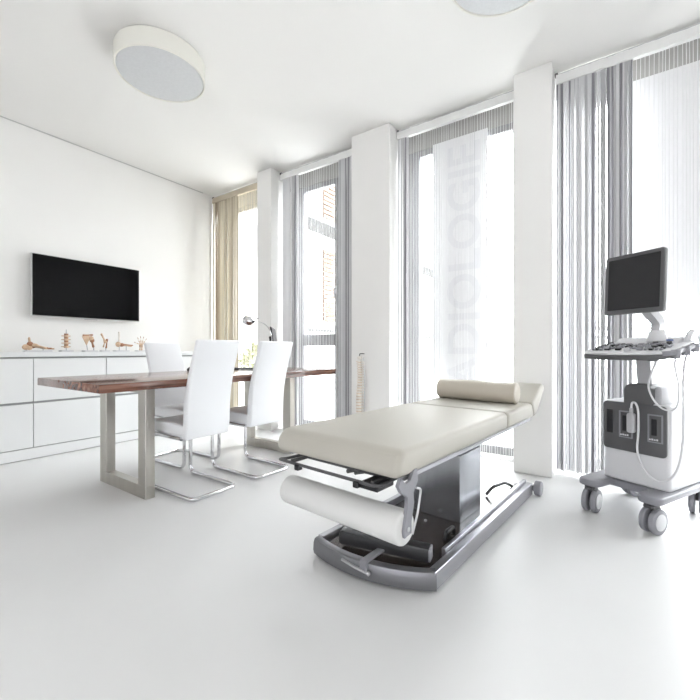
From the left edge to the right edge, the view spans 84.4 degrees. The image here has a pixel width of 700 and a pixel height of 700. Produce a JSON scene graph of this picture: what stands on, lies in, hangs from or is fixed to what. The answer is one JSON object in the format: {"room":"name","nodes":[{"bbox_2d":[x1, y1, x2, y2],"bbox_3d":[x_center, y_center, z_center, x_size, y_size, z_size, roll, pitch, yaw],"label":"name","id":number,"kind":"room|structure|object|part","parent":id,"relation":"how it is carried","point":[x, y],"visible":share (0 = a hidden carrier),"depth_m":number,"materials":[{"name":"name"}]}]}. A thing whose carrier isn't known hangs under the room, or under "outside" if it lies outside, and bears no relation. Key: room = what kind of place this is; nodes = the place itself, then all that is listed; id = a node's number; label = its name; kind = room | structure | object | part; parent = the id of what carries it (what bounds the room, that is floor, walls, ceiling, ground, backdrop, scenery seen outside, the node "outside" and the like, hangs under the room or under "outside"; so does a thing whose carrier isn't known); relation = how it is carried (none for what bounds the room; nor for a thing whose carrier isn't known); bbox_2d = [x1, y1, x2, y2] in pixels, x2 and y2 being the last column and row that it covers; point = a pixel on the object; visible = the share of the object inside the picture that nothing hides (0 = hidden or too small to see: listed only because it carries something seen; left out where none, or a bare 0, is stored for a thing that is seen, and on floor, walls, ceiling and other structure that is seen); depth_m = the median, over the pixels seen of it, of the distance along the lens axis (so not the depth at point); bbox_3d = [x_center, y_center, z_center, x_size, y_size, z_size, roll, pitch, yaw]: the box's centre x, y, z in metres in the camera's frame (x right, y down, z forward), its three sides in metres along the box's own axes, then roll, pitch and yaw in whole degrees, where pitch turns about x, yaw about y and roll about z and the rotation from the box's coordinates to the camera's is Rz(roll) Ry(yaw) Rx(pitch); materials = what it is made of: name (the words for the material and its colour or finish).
{"room":"examination room","nodes":[
{"label":"examination room","id":0,"kind":"room"},
{"bbox_2d":[0,117,212,351],"bbox_3d":[-3.689,-0.585,2.797,0.150,3.030,6.820,0,0,35],"label":"wall","id":1,"kind":"structure","parent":0,"point":[59,198],"depth_m":4.13,"materials":[{"name":"white paint"}]},
{"bbox_2d":[30,252,138,321],"bbox_3d":[-2.709,-0.611,4.016,0.076,0.600,0.994,0,0,35],"label":"television","id":2,"kind":"object","parent":1,"relation":"attached to","point":[60,287],"visible":1,"depth_m":3.93,"materials":[{"name":"black plastic"}]},
{"bbox_2d":[0,116,202,192],"bbox_3d":[-2.853,-2.096,3.866,0.010,0.008,3.130,0,0,35],"label":"trim","id":3,"kind":"structure","parent":1,"relation":"attached to","point":[0,116],"depth_m":4.06,"materials":[{"name":"white paint"}]},
{"bbox_2d":[257,168,290,430],"bbox_3d":[-0.869,-0.585,4.704,0.235,3.030,0.480,0,0,35],"label":"wall","id":4,"kind":"structure","parent":0,"point":[269,185],"depth_m":4.51,"materials":[{"name":"white paint"}]},
{"bbox_2d":[239,191,256,214],"bbox_3d":[-1.329,-0.575,5.166,1.048,3.050,0.200,0,0,35],"label":"window","id":5,"kind":"structure","parent":4,"relation":"in","point":[249,193],"depth_m":5.14,"materials":[{"name":"clear glass"}]},
{"bbox_3d":[-1.326,-0.500,5.170,1.048,2.860,0.070,0,0,35],"label":"frame","id":6,"kind":"part","parent":5,"relation":"part of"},
{"bbox_2d":[0,425,699,699],"bbox_3d":[-0.725,0.980,0.754,7.250,0.100,6.820,0,0,35],"label":"floor","id":7,"kind":"structure","parent":0,"point":[108,592],"depth_m":1.44,"materials":[{"name":"white plastic"}]},
{"bbox_2d":[0,357,32,464],"bbox_3d":[-3.049,0.496,3.185,0.455,0.868,0.572,0,0,35],"label":"base cabinet","id":8,"kind":"object","parent":7,"relation":"on","point":[16,373],"visible":0.98,"depth_m":3.20,"materials":[{"name":"white paint"}]},
{"bbox_3d":[-2.869,0.256,3.061,0.019,0.364,0.567,0,0,35],"label":"drawer","id":9,"kind":"part","parent":8,"relation":"part of","materials":[{"name":"white laminate"}]},
{"bbox_3d":[-2.869,0.642,3.061,0.019,0.372,0.567,0,0,35],"label":"drawer","id":10,"kind":"part","parent":8,"relation":"part of","materials":[{"name":"white paint"}]},
{"bbox_2d":[33,356,105,458],"bbox_3d":[-2.724,0.496,3.656,0.455,0.868,0.572,0,0,35],"label":"base cabinet","id":11,"kind":"object","parent":7,"relation":"on","point":[64,420],"visible":0.64,"depth_m":3.48,"materials":[{"name":"white paint"}]},
{"bbox_3d":[-2.544,0.642,3.532,0.019,0.372,0.567,0,0,35],"label":"drawer","id":12,"kind":"part","parent":11,"relation":"part of","materials":[{"name":"white paint"}]},
{"bbox_3d":[-2.544,0.256,3.532,0.019,0.364,0.567,0,0,35],"label":"drawer","id":13,"kind":"part","parent":11,"relation":"part of","materials":[{"name":"white laminate"}]},
{"bbox_2d":[105,356,157,442],"bbox_3d":[-2.399,0.496,4.127,0.455,0.868,0.572,0,0,35],"label":"base cabinet","id":14,"kind":"object","parent":7,"relation":"on","point":[126,403],"visible":0.24,"depth_m":3.92,"materials":[{"name":"white paint"}]},
{"bbox_3d":[-2.220,0.642,4.003,0.019,0.372,0.567,0,0,35],"label":"drawer","id":15,"kind":"part","parent":14,"relation":"part of","materials":[{"name":"white paint"}]},
{"bbox_3d":[-2.220,0.256,4.003,0.019,0.364,0.567,0,0,35],"label":"drawer","id":16,"kind":"part","parent":14,"relation":"part of","materials":[{"name":"white laminate"}]},
{"bbox_2d":[144,342,220,468],"bbox_3d":[-1.438,0.433,3.291,0.590,0.995,0.355,0,0,33],"label":"chair","id":17,"kind":"object","parent":7,"relation":"on","point":[161,357],"visible":0.52,"depth_m":3.33,"materials":[{"name":"white leather"}]},
{"bbox_3d":[-1.613,0.250,3.403,0.175,0.630,0.322,0,0,33],"label":"backrest","id":18,"kind":"part","parent":17,"relation":"part of","materials":[{"name":"white leather"}]},
{"bbox_3d":[-1.386,0.508,3.257,0.422,0.093,0.322,0,0,33],"label":"seat","id":19,"kind":"part","parent":17,"relation":"part of","materials":[{"name":"white leather"}]},
{"bbox_3d":[-1.424,0.738,3.282,0.557,0.386,0.355,0,0,33],"label":"frame","id":20,"kind":"part","parent":17,"relation":"part of","materials":[{"name":"silver metal"}]},
{"bbox_2d":[38,367,335,499],"bbox_3d":[-1.085,0.555,3.091,0.901,0.750,2.040,0,0,35],"label":"table","id":21,"kind":"object","parent":7,"relation":"on","point":[144,384],"visible":0.72,"depth_m":2.53,"materials":[{"name":"brown wood"}]},
{"bbox_2d":[234,367,253,369],"bbox_3d":[-0.956,0.169,3.476,0.300,0.021,0.110,0,0,0],"label":"keyboard","id":22,"kind":"object","parent":21,"relation":"on","point":[235,368],"visible":0.66,"depth_m":3.42,"materials":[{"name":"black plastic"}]},
{"bbox_2d":[242,316,271,338],"bbox_3d":[-0.823,-0.069,3.470,0.351,0.497,0.124,0,0,35],"label":"desk lamp","id":23,"kind":"object","parent":21,"relation":"on","point":[247,320],"visible":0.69,"depth_m":3.50,"materials":[{"name":"silver metal"}]},
{"bbox_3d":[-0.925,-0.269,3.540,0.104,0.096,0.092,0,0,35],"label":"lamp shade","id":24,"kind":"part","parent":23,"relation":"part of","materials":[{"name":"silver metal"}]},
{"bbox_2d":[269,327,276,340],"bbox_3d":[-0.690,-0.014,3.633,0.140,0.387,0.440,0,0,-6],"label":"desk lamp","id":25,"kind":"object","parent":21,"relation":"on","point":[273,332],"visible":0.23,"depth_m":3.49,"materials":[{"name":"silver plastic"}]},
{"bbox_2d":[182,355,191,370],"bbox_3d":[-2.075,0.496,4.598,0.455,0.868,0.572,0,0,35],"label":"base cabinet","id":26,"kind":"object","parent":7,"relation":"on","point":[187,359],"visible":0.02,"depth_m":4.46,"materials":[{"name":"white paint"}]},
{"bbox_2d":[155,339,239,501],"bbox_3d":[-1.068,0.433,2.624,0.590,0.995,0.355,0,0,35],"label":"chair","id":27,"kind":"object","parent":7,"relation":"on","point":[206,411],"visible":0.83,"depth_m":2.49,"materials":[{"name":"white leather"}]},
{"bbox_3d":[-1.119,0.508,2.660,0.422,0.093,0.322,0,0,35],"label":"seat","id":28,"kind":"part","parent":27,"relation":"part of","materials":[{"name":"white leather"}]},
{"bbox_3d":[-1.082,0.738,2.634,0.557,0.386,0.355,0,0,35],"label":"frame","id":29,"kind":"part","parent":27,"relation":"part of","materials":[{"name":"silver metal"}]},
{"bbox_3d":[-0.897,0.250,2.506,0.175,0.630,0.322,0,0,35],"label":"backrest","id":30,"kind":"part","parent":27,"relation":"part of","materials":[{"name":"white leather"}]},
{"bbox_2d":[210,341,292,478],"bbox_3d":[-0.771,0.433,3.038,0.590,0.995,0.355,0,0,36],"label":"chair","id":31,"kind":"object","parent":7,"relation":"on","point":[266,389],"visible":0.91,"depth_m":2.90,"materials":[{"name":"white leather"}]},
{"bbox_3d":[-0.822,0.508,3.074,0.422,0.093,0.322,0,0,36],"label":"seat","id":32,"kind":"part","parent":31,"relation":"part of","materials":[{"name":"white leather"}]},
{"bbox_3d":[-0.784,0.738,3.048,0.557,0.386,0.355,0,0,36],"label":"frame","id":33,"kind":"part","parent":31,"relation":"part of","materials":[{"name":"silver metal"}]},
{"bbox_3d":[-0.602,0.250,2.917,0.175,0.630,0.322,0,0,36],"label":"backrest","id":34,"kind":"part","parent":31,"relation":"part of","materials":[{"name":"white leather"}]},
{"bbox_2d":[278,379,543,590],"bbox_3d":[0.526,0.580,2.152,0.667,0.700,1.856,0,0,40],"label":"examination table","id":35,"kind":"object","parent":7,"relation":"on","point":[432,444],"visible":0.98,"depth_m":1.68,"materials":[{"name":"beige leather"}]},
{"bbox_3d":[-0.038,0.467,1.566,0.543,0.027,0.221,0,0,40],"label":"foot rail","id":36,"kind":"part","parent":35,"relation":"part of","materials":[{"name":"grey plastic"}]},
{"bbox_3d":[0.006,0.464,1.579,0.470,0.016,0.280,0,0,40],"label":"foot frame","id":37,"kind":"part","parent":35,"relation":"part of","materials":[{"name":"grey plastic"}]},
{"bbox_2d":[280,475,413,545],"bbox_3d":[-0.038,0.610,1.512,0.602,0.120,0.120,0,0,40],"label":"paper roll","id":38,"kind":"object","parent":35,"relation":"attached to","point":[375,518],"visible":0.97,"depth_m":1.43,"materials":[{"name":"white paper"}]},
{"bbox_3d":[0.315,0.875,2.281,0.053,0.089,1.370,0,0,40],"label":"rail","id":39,"kind":"part","parent":35,"relation":"part of","materials":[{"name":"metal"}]},
{"bbox_3d":[0.092,0.858,1.580,0.034,0.044,0.128,0,0,40],"label":"pedal arm","id":40,"kind":"part","parent":35,"relation":"part of","materials":[{"name":"grey plastic"}]},
{"bbox_2d":[278,403,506,477],"bbox_3d":[0.269,0.385,1.879,0.625,0.094,1.087,0,0,40],"label":"cushion","id":41,"kind":"object","parent":35,"relation":"on","point":[407,440],"depth_m":1.59,"materials":[{"name":"beige leather"}]},
{"bbox_3d":[0.495,0.877,2.112,0.500,0.015,1.396,0,0,40],"label":"plate","id":42,"kind":"part","parent":35,"relation":"part of","materials":[{"name":"grey metal"}]},
{"bbox_3d":[0.657,0.443,1.900,0.022,0.018,1.510,0,0,40],"label":"rail","id":43,"kind":"part","parent":35,"relation":"part of","materials":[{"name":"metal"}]},
{"bbox_2d":[413,397,532,427],"bbox_3d":[0.783,0.385,2.488,0.625,0.094,0.495,0,0,40],"label":"seat cushion","id":44,"kind":"object","parent":35,"relation":"on","point":[520,413],"depth_m":2.35,"materials":[{"name":"beige leather"}]},
{"bbox_2d":[436,379,519,403],"bbox_3d":[0.844,0.271,2.580,0.530,0.135,0.135,0,0,40],"label":"bolster pillow","id":45,"kind":"object","parent":35,"relation":"on","point":[501,392],"visible":1,"depth_m":2.51,"materials":[{"name":"beige leather"}]},
{"bbox_3d":[0.723,0.875,1.982,0.056,0.089,1.300,0,0,40],"label":"rail","id":46,"kind":"part","parent":35,"relation":"part of","materials":[{"name":"metal"}]},
{"bbox_2d":[458,379,543,415],"bbox_3d":[1.020,0.329,2.769,0.625,0.198,0.275,0,0,40],"label":"cushion","id":47,"kind":"object","parent":35,"relation":"on","point":[531,393],"depth_m":2.57,"materials":[{"name":"beige leather"}]},
{"bbox_2d":[579,247,699,534],"bbox_3d":[1.679,0.199,2.177,0.695,1.461,0.506,0,0,-28],"label":"machine","id":48,"kind":"object","parent":7,"relation":"on","point":[658,463],"visible":0.98,"depth_m":2.07,"materials":[{"name":"grey plastic"}]},
{"bbox_2d":[627,408,635,432],"bbox_3d":[1.536,0.384,2.109,0.030,0.137,0.038,0,0,-28],"label":"probe","id":49,"kind":"object","parent":48,"relation":"hanging from","point":[631,417],"visible":1,"depth_m":2.10,"materials":[{"name":"grey plastic"}]},
{"bbox_3d":[1.562,0.429,2.128,0.014,0.270,0.311,0,0,-28],"label":"panel","id":50,"kind":"part","parent":48,"relation":"part of","materials":[{"name":"grey plastic"}]},
{"bbox_2d":[605,247,667,330],"bbox_3d":[1.558,-0.307,2.116,0.275,0.448,0.194,0,0,35],"label":"monitor","id":51,"kind":"object","parent":48,"relation":"on","point":[636,282],"depth_m":2.08,"materials":[{"name":"grey plastic"}]},
{"bbox_3d":[1.661,0.130,2.154,0.090,0.207,0.083,0,0,-28],"label":"stem","id":52,"kind":"part","parent":48,"relation":"part of","materials":[{"name":"grey plastic"}]},
{"bbox_3d":[1.657,-0.075,2.082,0.096,0.060,0.096,0,0,-28],"label":"arm","id":53,"kind":"part","parent":48,"relation":"part of","materials":[{"name":"white plastic"}]},
{"bbox_3d":[1.657,-0.002,1.929,0.351,0.071,0.076,0,0,-34],"label":"handrail","id":54,"kind":"part","parent":48,"relation":"part of","materials":[{"name":"grey plastic"}]},
{"bbox_3d":[1.810,-0.062,2.027,0.166,0.097,0.047,0,0,-28],"label":"handle","id":55,"kind":"part","parent":48,"relation":"part of","materials":[{"name":"white plastic"}]},
{"bbox_3d":[-3.373,0.496,2.714,0.455,0.868,0.572,0,0,35],"label":"cabinet","id":56,"kind":"object","parent":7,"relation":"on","visible":0},
{"bbox_2d":[0,351,192,356],"bbox_3d":[-2.662,0.037,3.738,0.469,0.043,3.065,0,0,35],"label":"countertop","id":57,"kind":"structure","parent":56,"relation":"on","point":[111,353],"depth_m":3.53,"materials":[{"name":"white laminate"}]},
{"bbox_2d":[22,337,53,351],"bbox_3d":[-2.820,-0.050,3.487,0.081,0.131,0.229,0,0,35],"label":"model","id":58,"kind":"object","parent":57,"relation":"on","point":[27,347],"visible":1,"depth_m":3.44},
{"bbox_2d":[59,330,73,351],"bbox_3d":[-2.697,-0.089,3.668,0.084,0.210,0.100,0,0,35],"label":"model","id":59,"kind":"object","parent":57,"relation":"on","point":[66,335],"visible":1,"depth_m":3.65},
{"bbox_2d":[82,334,97,351],"bbox_3d":[-2.584,-0.071,3.828,0.080,0.174,0.129,0,0,35],"label":"model","id":60,"kind":"object","parent":57,"relation":"on","point":[86,338],"visible":1,"depth_m":3.81},
{"bbox_2d":[99,333,109,351],"bbox_3d":[-2.506,-0.077,3.941,0.080,0.185,0.074,0,0,35],"label":"model","id":61,"kind":"object","parent":57,"relation":"on","point":[101,334],"visible":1,"depth_m":3.93},
{"bbox_2d":[113,332,132,350],"bbox_3d":[-2.401,-0.090,4.093,0.080,0.210,0.186,0,0,35],"label":"model","id":62,"kind":"object","parent":57,"relation":"on","point":[118,344],"visible":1,"depth_m":4.05},
{"bbox_2d":[134,336,145,350],"bbox_3d":[-2.301,-0.068,4.239,0.080,0.168,0.136,0,0,35],"label":"model","id":63,"kind":"object","parent":57,"relation":"on","point":[140,345],"visible":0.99,"depth_m":4.24},
{"bbox_2d":[0,0,699,196],"bbox_3d":[-0.725,-2.175,0.754,7.250,0.150,6.820,0,0,35],"label":"ceiling","id":64,"kind":"structure","parent":0,"point":[289,84],"depth_m":2.85,"materials":[{"name":"paint"}]},
{"bbox_2d":[113,25,204,102],"bbox_3d":[-1.361,-2.034,2.784,0.594,0.129,0.594,0,0,35],"label":"ceiling lamp","id":65,"kind":"object","parent":64,"relation":"attached to","point":[155,62],"visible":1,"depth_m":2.67,"materials":[{"name":"white plastic"}]},
{"bbox_2d":[115,46,202,100],"bbox_3d":[-1.361,-1.974,2.784,0.566,0.006,0.566,0,0,35],"label":"diffuser","id":66,"kind":"object","parent":65,"relation":"attached to","point":[163,73],"depth_m":2.74,"materials":[{"name":"white plastic"}]},
{"bbox_2d":[280,148,351,174],"bbox_3d":[-0.362,-2.075,4.245,1.114,0.034,0.034,0,0,35],"label":"curtain rod","id":67,"kind":"object","parent":64,"relation":"attached to","point":[350,148],"visible":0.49,"depth_m":4.25,"materials":[{"name":"silver metal"}]},
{"bbox_2d":[280,149,351,425],"bbox_3d":[-0.364,-0.580,4.245,1.107,2.980,0.042,0,0,35],"label":"curtain","id":68,"kind":"object","parent":67,"relation":"hanging from","point":[290,179],"visible":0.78,"depth_m":4.31,"materials":[{"name":"grey fabric"}]},
{"bbox_2d":[397,90,513,131],"bbox_3d":[0.893,-2.075,3.380,1.070,0.034,0.034,0,0,35],"label":"curtain rod","id":69,"kind":"object","parent":64,"relation":"attached to","point":[512,90],"visible":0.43,"depth_m":3.35,"materials":[{"name":"silver metal"}]},
{"bbox_2d":[397,91,513,462],"bbox_3d":[0.890,-0.580,3.381,1.061,2.980,0.042,0,0,35],"label":"curtain","id":70,"kind":"object","parent":69,"relation":"hanging from","point":[507,98],"visible":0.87,"depth_m":3.34,"materials":[{"name":"grey fabric"}]},
{"bbox_2d":[452,0,534,17],"bbox_3d":[0.809,-2.034,1.993,0.594,0.129,0.594,0,0,35],"label":"ceiling lamp","id":71,"kind":"object","parent":64,"relation":"attached to","point":[478,8],"visible":1,"depth_m":2.21,"materials":[{"name":"white plastic"}]},
{"bbox_2d":[555,23,699,78],"bbox_3d":[2.368,-2.075,2.364,1.977,0.034,0.034,0,0,35],"label":"curtain rod","id":72,"kind":"object","parent":64,"relation":"attached to","point":[698,23],"visible":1,"depth_m":2.66,"materials":[{"name":"silver metal"}]},
{"bbox_2d":[556,24,699,473],"bbox_3d":[2.368,-0.580,2.363,1.962,2.980,0.042,0,0,35],"label":"curtain","id":73,"kind":"object","parent":72,"relation":"hanging from","point":[575,88],"visible":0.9,"depth_m":2.77,"materials":[{"name":"grey fabric"}]},
{"bbox_2d":[352,123,402,413],"bbox_3d":[0.325,-0.585,3.881,0.426,3.030,0.480,0,0,35],"label":"pillar","id":74,"kind":"structure","parent":0,"point":[374,151],"depth_m":3.67,"materials":[{"name":"white paint"}]},
{"bbox_2d":[296,162,346,425],"bbox_3d":[-0.243,-0.575,4.418,1.120,3.050,0.200,0,0,35],"label":"window","id":75,"kind":"structure","parent":74,"relation":"in","point":[326,339],"depth_m":4.49,"materials":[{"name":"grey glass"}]},
{"bbox_2d":[356,353,364,413],"bbox_3d":[0.095,0.419,3.658,0.094,0.776,0.107,0,0,-3],"label":"model","id":76,"kind":"object","parent":74,"relation":"hanging from","point":[359,389],"visible":0.74,"depth_m":3.63},
{"bbox_3d":[0.133,0.400,3.631,0.014,0.660,0.007,0,0,35],"label":"support rod","id":77,"kind":"part","parent":76,"relation":"part of","materials":[{"name":"silver metal"}]},
{"bbox_2d":[514,61,556,477],"bbox_3d":[1.495,-0.585,3.075,0.262,3.030,0.480,0,0,35],"label":"pillar","id":78,"kind":"structure","parent":0,"point":[535,118],"depth_m":2.88,"materials":[{"name":"white paint"}]},
{"bbox_2d":[406,102,512,461],"bbox_3d":[1.012,-0.575,3.553,1.076,3.050,0.200,0,0,35],"label":"window","id":79,"kind":"structure","parent":78,"relation":"in","point":[447,132],"depth_m":3.77,"materials":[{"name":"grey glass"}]},
{"bbox_2d":[433,128,487,380],"bbox_3d":[0.986,-0.683,3.483,0.500,2.484,0.009,0,0,35],"label":"hanging banner","id":80,"kind":"object","parent":79,"relation":"hanging from","point":[448,147],"visible":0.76,"depth_m":3.46,"materials":[{"name":"fabric"}]},
{"bbox_3d":[1.012,0.925,3.553,1.076,0.050,0.200,0,0,35],"label":"sill","id":81,"kind":"part","parent":79,"relation":"part of","materials":[{"name":"white paint"}]},
{"label":"outside","id":82,"kind":"structure","parent":0,"visible":0},
{"bbox_2d":[239,365,699,456],"bbox_3d":[6.345,1.080,13.614,23.000,0.200,22.380,0,0,35],"label":"ground","id":83,"kind":"structure","parent":82,"point":[326,388],"depth_m":9.58,"materials":[{"name":"white"}]},
{"bbox_2d":[239,341,255,366],"bbox_3d":[-1.853,0.400,8.069,1.010,1.165,1.033,0,0,35],"label":"shrub","id":84,"kind":"object","parent":83,"relation":"on","point":[252,346],"visible":0.12,"depth_m":7.87,"materials":[{"name":"green plant"}]},
{"bbox_2d":[239,187,432,392],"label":"window","id":85,"kind":"structure","parent":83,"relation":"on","point":[248,223],"depth_m":10.91,"materials":[{"name":"grey glass"}]},
{"bbox_3d":[-2.256,-2.570,8.993,0.020,0.800,0.450,0,0,35],"label":"window glass pane","id":86,"kind":"part","parent":85,"relation":"part of","materials":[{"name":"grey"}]},
{"bbox_3d":[-1.163,-1.870,10.578,0.020,1.940,1.140,0,0,35],"label":"window glass pane","id":87,"kind":"part","parent":85,"relation":"part of","materials":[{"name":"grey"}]},
{"bbox_3d":[-1.163,-4.720,10.578,0.020,1.940,1.140,0,0,35],"label":"window glass pane","id":88,"kind":"part","parent":85,"relation":"part of","materials":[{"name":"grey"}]},
{"bbox_2d":[323,187,334,221],"bbox_3d":[-0.600,-4.715,11.343,0.040,2.050,0.600,0,0,35],"label":"shutter","id":89,"kind":"object","parent":85,"relation":"hanging from","point":[329,192],"depth_m":11.31,"materials":[{"name":"white"}]},
{"bbox_2d":[323,249,334,321],"bbox_3d":[-0.600,-1.865,11.343,0.040,2.050,0.600,0,0,35],"label":"shutter","id":90,"kind":"object","parent":85,"relation":"hanging from","point":[327,255],"depth_m":11.29,"materials":[{"name":"white"}]},
{"bbox_2d":[596,323,699,338],"bbox_3d":[3.624,0.372,2.968,3.400,1.215,0.040,0,0,35],"label":"balustrade","id":91,"kind":"object","parent":83,"relation":"on","point":[682,325],"visible":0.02,"depth_m":3.46,"materials":[{"name":"white metal"}]},
{"bbox_3d":[-1.448,-2.075,4.994,1.042,0.034,0.034,0,0,35],"label":"curtain rod","id":92,"kind":"object","parent":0,"visible":0},
{"bbox_2d":[212,183,256,407],"bbox_3d":[-1.447,-0.580,4.992,1.032,2.980,0.041,0,0,35],"label":"curtain","id":93,"kind":"object","parent":92,"relation":"hanging from","point":[226,206],"visible":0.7,"depth_m":5.05,"materials":[{"name":"beige fabric"}]},
{"bbox_3d":[3.647,-0.585,1.592,1.000,3.030,0.480,0,0,35],"label":"wall","id":94,"kind":"structure","parent":0,"visible":0},
{"bbox_2d":[556,38,699,473],"bbox_3d":[2.487,-0.575,2.537,1.983,3.050,0.200,0,0,35],"label":"window","id":95,"kind":"structure","parent":94,"relation":"in","point":[673,51],"depth_m":2.76,"materials":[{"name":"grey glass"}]},
{"bbox_3d":[2.490,-0.500,2.541,1.983,2.860,0.070,0,0,35],"label":"frame","id":96,"kind":"part","parent":95,"relation":"part of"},
{"bbox_2d":[633,60,699,320],"bbox_3d":[2.420,-1.067,2.498,1.030,1.715,0.004,0,0,35],"label":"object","id":97,"kind":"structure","parent":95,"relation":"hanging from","point":[651,99],"depth_m":2.66,"materials":[{"name":"fabric"}]}
]}

